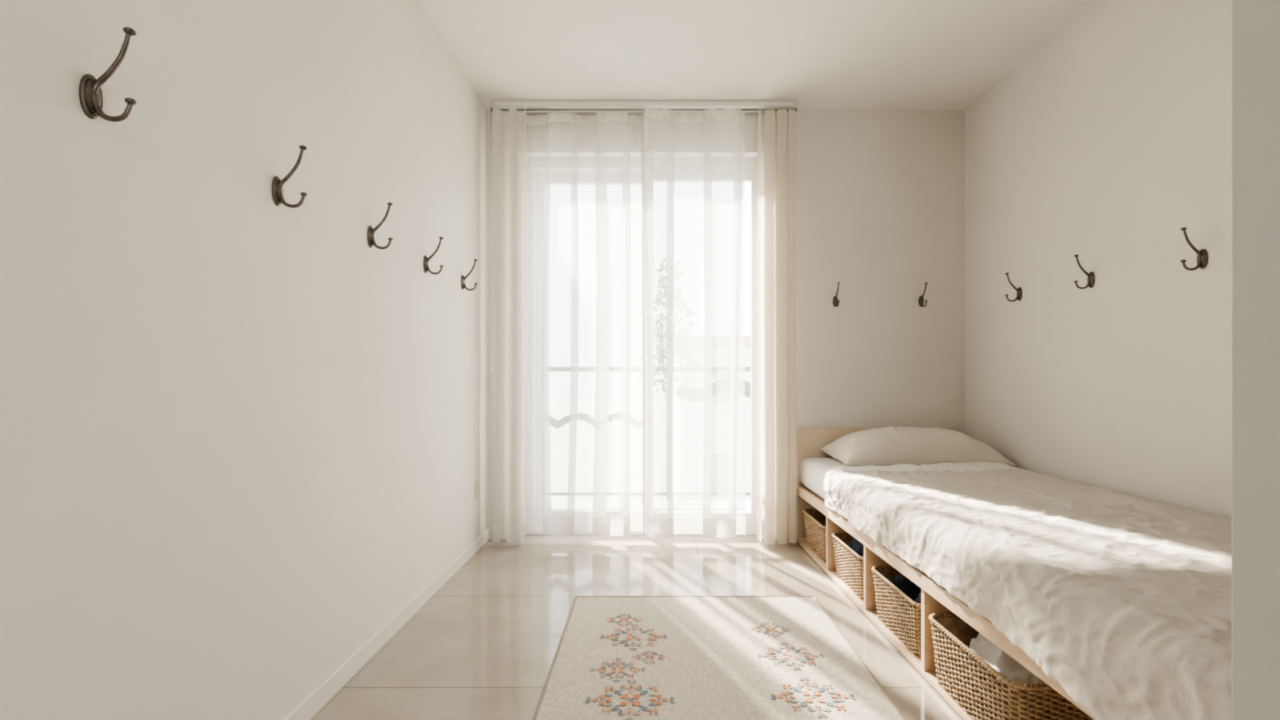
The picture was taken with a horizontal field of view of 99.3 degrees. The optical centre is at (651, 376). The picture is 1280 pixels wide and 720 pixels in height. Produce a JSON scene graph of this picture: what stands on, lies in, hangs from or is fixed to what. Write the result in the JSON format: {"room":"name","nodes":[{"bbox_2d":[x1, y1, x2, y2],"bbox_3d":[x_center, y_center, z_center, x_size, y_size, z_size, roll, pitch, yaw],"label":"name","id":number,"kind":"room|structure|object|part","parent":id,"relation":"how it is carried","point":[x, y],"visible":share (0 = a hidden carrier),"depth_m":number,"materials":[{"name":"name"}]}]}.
{"room":"bedroom","nodes":[
{"label":"bedroom","id":0,"kind":"room"},
{"bbox_2d":[0,0,487,719],"bbox_3d":[-1.023,-0.298,0.609,0.150,2.485,5.518,0,0,0],"label":"wall","id":1,"kind":"structure","parent":0,"point":[241,433],"depth_m":1.21,"materials":[{"name":"paint"}]},
{"bbox_2d":[79,26,136,121],"bbox_3d":[-0.910,-0.509,0.918,0.078,0.158,0.035,0,0,0],"label":"coat hook","id":2,"kind":"object","parent":1,"relation":"attached to","point":[91,96],"visible":1,"depth_m":0.91,"materials":[{"name":"brown metal"}]},
{"bbox_3d":[-0.881,-0.582,0.918,0.017,0.011,0.017,0,0,0],"label":"knob","id":3,"kind":"part","parent":2,"relation":"part of","materials":[{"name":"brown metal"}]},
{"bbox_3d":[-0.879,-0.464,0.918,0.015,0.010,0.015,0,0,0],"label":"knob","id":4,"kind":"part","parent":2,"relation":"part of","materials":[{"name":"brown metal"}]},
{"bbox_2d":[271,145,306,208],"bbox_3d":[-0.910,-0.505,1.375,0.078,0.158,0.035,0,0,0],"label":"coat hook","id":5,"kind":"object","parent":1,"relation":"attached to","point":[277,184],"visible":1,"depth_m":1.37,"materials":[{"name":"brown metal"}]},
{"bbox_3d":[-0.881,-0.578,1.375,0.017,0.011,0.017,0,0,0],"label":"knob","id":6,"kind":"part","parent":5,"relation":"part of","materials":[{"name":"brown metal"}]},
{"bbox_3d":[-0.879,-0.460,1.375,0.015,0.010,0.015,0,0,0],"label":"knob","id":7,"kind":"part","parent":5,"relation":"part of","materials":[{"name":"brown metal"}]},
{"bbox_2d":[367,202,392,248],"bbox_3d":[-0.910,-0.507,1.832,0.078,0.158,0.035,0,0,0],"label":"coat hook","id":8,"kind":"object","parent":1,"relation":"attached to","point":[371,231],"visible":1,"depth_m":1.83,"materials":[{"name":"brown metal"}]},
{"bbox_2d":[281,528,489,719],"bbox_3d":[-0.942,0.911,0.574,0.012,0.066,5.148,0,0,0],"label":"baseboard","id":9,"kind":"structure","parent":1,"relation":"attached to","point":[315,700],"depth_m":1.83,"materials":[{"name":"paint"}]},
{"bbox_2d":[423,236,443,274],"bbox_3d":[-0.910,-0.506,2.279,0.078,0.158,0.035,0,0,0],"label":"coat hook","id":10,"kind":"object","parent":1,"relation":"attached to","point":[426,260],"visible":1,"depth_m":2.27,"materials":[{"name":"brown metal"}]},
{"bbox_2d":[461,258,477,290],"bbox_3d":[-0.910,-0.508,2.724,0.078,0.158,0.035,0,0,0],"label":"coat hook","id":11,"kind":"object","parent":1,"relation":"attached to","point":[463,278],"visible":1,"depth_m":2.72,"materials":[{"name":"brown metal"}]},
{"bbox_2d":[475,480,479,499],"bbox_3d":[-0.943,0.614,2.950,0.009,0.092,0.068,0,0,0],"label":"wall outlet","id":12,"kind":"object","parent":1,"relation":"attached to","point":[477,482],"visible":1,"depth_m":2.94,"materials":[{"name":"plastic"}]},
{"bbox_2d":[310,534,963,719],"bbox_3d":[0.433,1.004,0.609,3.063,0.120,5.518,0,0,0],"label":"floor","id":13,"kind":"structure","parent":0,"point":[484,646],"depth_m":2.14,"materials":[{"name":"beige tile"}]},
{"bbox_2d":[532,595,906,719],"bbox_3d":[0.185,0.937,1.503,1.019,0.014,1.619,0,0,0],"label":"area rug","id":14,"kind":"object","parent":13,"relation":"on","point":[616,657],"visible":1,"depth_m":1.76,"materials":[{"name":"fabric"}]},
{"bbox_2d":[796,427,1095,719],"bbox_3d":[1.308,0.620,1.941,0.950,0.648,2.385,0,0,-1],"label":"platform bed","id":15,"kind":"object","parent":13,"relation":"on","point":[935,598],"visible":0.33,"depth_m":1.99,"materials":[{"name":"brown wood"}]},
{"bbox_2d":[802,508,826,563],"bbox_3d":[1.010,0.824,2.823,0.364,0.187,0.379,0,0,-1],"label":"wicker basket","id":16,"kind":"object","parent":15,"relation":"on","point":[815,520],"visible":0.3,"depth_m":2.83,"materials":[{"name":"beige wicker"}]},
{"bbox_2d":[800,457,851,499],"bbox_3d":[1.309,0.540,1.953,0.908,0.166,2.289,0,0,-1],"label":"mattress","id":17,"kind":"object","parent":15,"relation":"on","point":[813,470],"visible":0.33,"depth_m":2.85,"materials":[{"name":"white fabric"}]},
{"bbox_2d":[819,426,1017,466],"bbox_3d":[1.372,0.358,2.877,0.833,0.191,0.434,0,0,1],"label":"pillow","id":18,"kind":"object","parent":17,"relation":"on","point":[891,445],"visible":0.83,"depth_m":2.71,"materials":[{"name":"white fabric"}]},
{"bbox_2d":[822,461,1231,719],"bbox_3d":[1.280,0.570,1.742,1.007,0.312,1.977,0,0,-1],"label":"blanket","id":19,"kind":"object","parent":17,"relation":"on","point":[1123,601],"visible":0.96,"depth_m":1.30,"materials":[{"name":"fabric"}]},
{"bbox_2d":[831,532,863,601],"bbox_3d":[1.018,0.824,2.371,0.364,0.187,0.379,0,0,-1],"label":"wicker basket","id":20,"kind":"object","parent":15,"relation":"on","point":[849,564],"visible":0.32,"depth_m":2.36,"materials":[{"name":"beige wicker"}]},
{"bbox_2d":[849,538,863,556],"bbox_3d":[1.006,0.801,2.370,0.282,0.224,0.300,0,0,-1],"label":"folded cloth","id":21,"kind":"object","parent":20,"relation":"in","point":[856,545],"visible":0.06,"depth_m":2.35,"materials":[{"name":"black fabric"}]},
{"bbox_3d":[1.288,0.620,3.118,0.948,0.648,0.030,0,0,-1],"label":"headboard","id":22,"kind":"part","parent":15,"relation":"part of","materials":[{"name":"beige wood"}]},
{"bbox_3d":[1.314,0.928,1.926,0.940,0.020,2.355,0,0,-1],"label":"board","id":23,"kind":"part","parent":15,"relation":"part of","materials":[{"name":"brown wood"}]},
{"bbox_2d":[871,564,920,659],"bbox_3d":[1.022,0.824,1.923,0.364,0.187,0.379,0,0,-1],"label":"wicker basket","id":24,"kind":"object","parent":15,"relation":"on","point":[896,611],"visible":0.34,"depth_m":1.90,"materials":[{"name":"beige wicker"}]},
{"bbox_2d":[893,573,920,600],"bbox_3d":[1.010,0.806,2.010,0.260,0.199,0.129,0,0,-1],"label":"folded cloth","id":25,"kind":"object","parent":24,"relation":"in","point":[901,582],"visible":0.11,"depth_m":1.97,"materials":[{"name":"black fabric"}]},
{"bbox_2d":[914,593,920,604],"bbox_3d":[1.013,0.815,1.854,0.251,0.202,0.123,0,0,-1],"label":"folded cloth","id":26,"kind":"object","parent":24,"relation":"in","point":[917,599],"visible":0.02,"depth_m":1.86,"materials":[{"name":"fabric"}]},
{"bbox_2d":[928,612,1093,719],"bbox_3d":[1.024,0.820,1.473,0.378,0.195,0.401,0,0,-1],"label":"wicker basket","id":27,"kind":"object","parent":15,"relation":"on","point":[982,693],"visible":0.43,"depth_m":1.41,"materials":[{"name":"brown wicker"}]},
{"bbox_2d":[967,633,1046,684],"bbox_3d":[1.010,0.803,1.457,0.284,0.215,0.294,0,0,-1],"label":"folded cloth","id":28,"kind":"object","parent":27,"relation":"in","point":[1009,668],"visible":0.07,"depth_m":1.41,"materials":[{"name":"beige fabric"}]},
{"bbox_2d":[487,110,964,528],"bbox_3d":[0.433,-0.298,3.258,2.763,2.485,0.220,0,0,0],"label":"wall","id":29,"kind":"structure","parent":0,"point":[880,194],"depth_m":3.15,"materials":[{"name":"paint"}]},
{"bbox_2d":[488,528,492,539],"bbox_3d":[-0.068,0.911,3.142,1.736,0.066,0.012,0,0,0],"label":"baseboard","id":30,"kind":"structure","parent":29,"relation":"attached to","point":[490,529],"depth_m":3.14,"materials":[{"name":"paint"}]},
{"bbox_2d":[525,158,757,535],"bbox_3d":[-0.025,-0.176,3.269,1.450,2.240,0.118,0,0,0],"label":"window","id":31,"kind":"structure","parent":29,"relation":"in","point":[750,163],"depth_m":3.24,"materials":[{"name":"white paint"}]},
{"bbox_3d":[0.297,-0.161,3.256,0.705,2.150,0.035,0,0,0],"label":"sash","id":32,"kind":"part","parent":31,"relation":"part of","materials":[{"name":"white paint"}]},
{"bbox_2d":[832,282,839,306],"bbox_3d":[1.063,-0.466,3.115,0.030,0.136,0.067,0,0,0],"label":"coat hook","id":33,"kind":"object","parent":29,"relation":"attached to","point":[835,300],"visible":1,"depth_m":3.13,"materials":[{"name":"brown metal"}]},
{"bbox_2d":[918,282,927,306],"bbox_3d":[1.560,-0.466,3.115,0.030,0.136,0.067,0,0,0],"label":"coat hook","id":34,"kind":"object","parent":29,"relation":"attached to","point":[921,300],"visible":1,"depth_m":3.13,"materials":[{"name":"brown metal"}]},
{"bbox_2d":[745,499,750,511],"bbox_3d":[0.650,1.034,3.809,3.900,0.140,0.882,0,0,0],"label":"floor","id":35,"kind":"structure","parent":0,"point":[747,501],"depth_m":4.05,"materials":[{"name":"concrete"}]},
{"bbox_2d":[745,366,750,495],"bbox_3d":[0.700,0.447,4.050,3.600,1.035,0.104,0,0,0],"label":"balcony railing","id":36,"kind":"object","parent":35,"relation":"on","point":[747,368],"visible":0.02,"depth_m":4.02,"materials":[{"name":"metal"}]},
{"bbox_3d":[0.700,-0.053,4.050,3.600,0.035,0.040,0,0,0],"label":"rail","id":37,"kind":"part","parent":36,"relation":"part of","materials":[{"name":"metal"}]},
{"bbox_2d":[420,0,1093,110],"bbox_3d":[0.433,-1.601,0.609,3.063,0.120,5.518,0,0,0],"label":"ceiling","id":38,"kind":"structure","parent":0,"point":[816,55],"depth_m":2.53,"materials":[{"name":"paint"}]},
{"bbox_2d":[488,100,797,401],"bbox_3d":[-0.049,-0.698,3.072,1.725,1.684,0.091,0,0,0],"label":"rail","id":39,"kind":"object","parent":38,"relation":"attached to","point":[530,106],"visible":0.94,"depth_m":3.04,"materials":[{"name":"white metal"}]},
{"bbox_3d":[-0.900,-0.676,3.049,0.004,1.640,0.006,0,0,0],"label":"pull cord","id":40,"kind":"part","parent":39,"relation":"part of","materials":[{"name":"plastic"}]},
{"bbox_2d":[492,108,525,542],"bbox_3d":[-0.792,-0.280,3.040,0.191,2.408,0.065,0,0,0],"label":"drape","id":41,"kind":"object","parent":39,"relation":"hanging from","point":[508,128],"visible":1,"depth_m":3.03,"materials":[{"name":"white fabric"}]},
{"bbox_2d":[525,111,643,536],"bbox_3d":[-0.353,-0.295,3.073,0.729,2.372,0.101,0,0,0],"label":"sheer curtain","id":42,"kind":"object","parent":39,"relation":"hanging from","point":[584,175],"visible":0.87,"depth_m":3.05,"materials":[{"name":"white fabric"}]},
{"bbox_3d":[-0.043,-1.488,3.038,1.693,0.012,0.011,0,0,0],"label":"rod","id":43,"kind":"part","parent":39,"relation":"part of","materials":[{"name":"grey metal"}]},
{"bbox_2d":[641,107,746,538],"bbox_3d":[0.239,-0.293,3.036,0.585,2.376,0.086,0,0,-3],"label":"sheer curtain","id":44,"kind":"object","parent":39,"relation":"hanging from","point":[693,165],"visible":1,"depth_m":3.01,"materials":[{"name":"white fabric"}]},
{"bbox_2d":[756,109,797,543],"bbox_3d":[0.702,-0.279,3.048,0.216,2.411,0.093,0,0,0],"label":"drape","id":45,"kind":"object","parent":39,"relation":"hanging from","point":[777,454],"visible":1,"depth_m":3.02,"materials":[{"name":"beige fabric"}]},
{"bbox_2d":[964,0,1231,519],"bbox_3d":[1.890,-0.298,0.609,0.150,2.485,5.518,0,0,0],"label":"wall","id":46,"kind":"structure","parent":0,"point":[1111,139],"depth_m":2.16,"materials":[{"name":"paint"}]},
{"bbox_2d":[1004,272,1022,302],"bbox_3d":[1.779,-0.439,2.680,0.074,0.142,0.033,0,0,0],"label":"coat hook","id":47,"kind":"object","parent":46,"relation":"attached to","point":[1019,294],"visible":1,"depth_m":2.68,"materials":[{"name":"brown metal"}]},
{"bbox_2d":[1073,254,1094,288],"bbox_3d":[1.779,-0.431,2.243,0.074,0.142,0.033,0,0,0],"label":"coat hook","id":48,"kind":"object","parent":46,"relation":"attached to","point":[1091,276],"visible":1,"depth_m":2.24,"materials":[{"name":"brown metal"}]},
{"bbox_2d":[1180,226,1208,270],"bbox_3d":[1.779,-0.419,1.790,0.074,0.142,0.033,0,0,0],"label":"coat hook","id":49,"kind":"object","parent":46,"relation":"attached to","point":[1202,255],"visible":1,"depth_m":1.79,"materials":[{"name":"brown metal"}]},
{"bbox_2d":[1231,0,1279,719],"bbox_3d":[1.280,-0.298,0.640,1.071,2.485,0.120,0,0,0],"label":"wall partition","id":50,"kind":"structure","parent":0,"point":[1255,24],"depth_m":0.67,"materials":[{"name":"paint"}]},
{"label":"outside","id":51,"kind":"structure","parent":0,"visible":0},
{"bbox_3d":[0.000,4.194,47.800,120.000,0.100,84.400,0,0,0],"label":"ground","id":52,"kind":"structure","parent":51,"visible":0},
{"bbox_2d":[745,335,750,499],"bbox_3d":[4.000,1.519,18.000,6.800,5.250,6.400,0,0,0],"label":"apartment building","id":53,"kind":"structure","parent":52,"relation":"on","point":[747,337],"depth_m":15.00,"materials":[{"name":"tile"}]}
]}

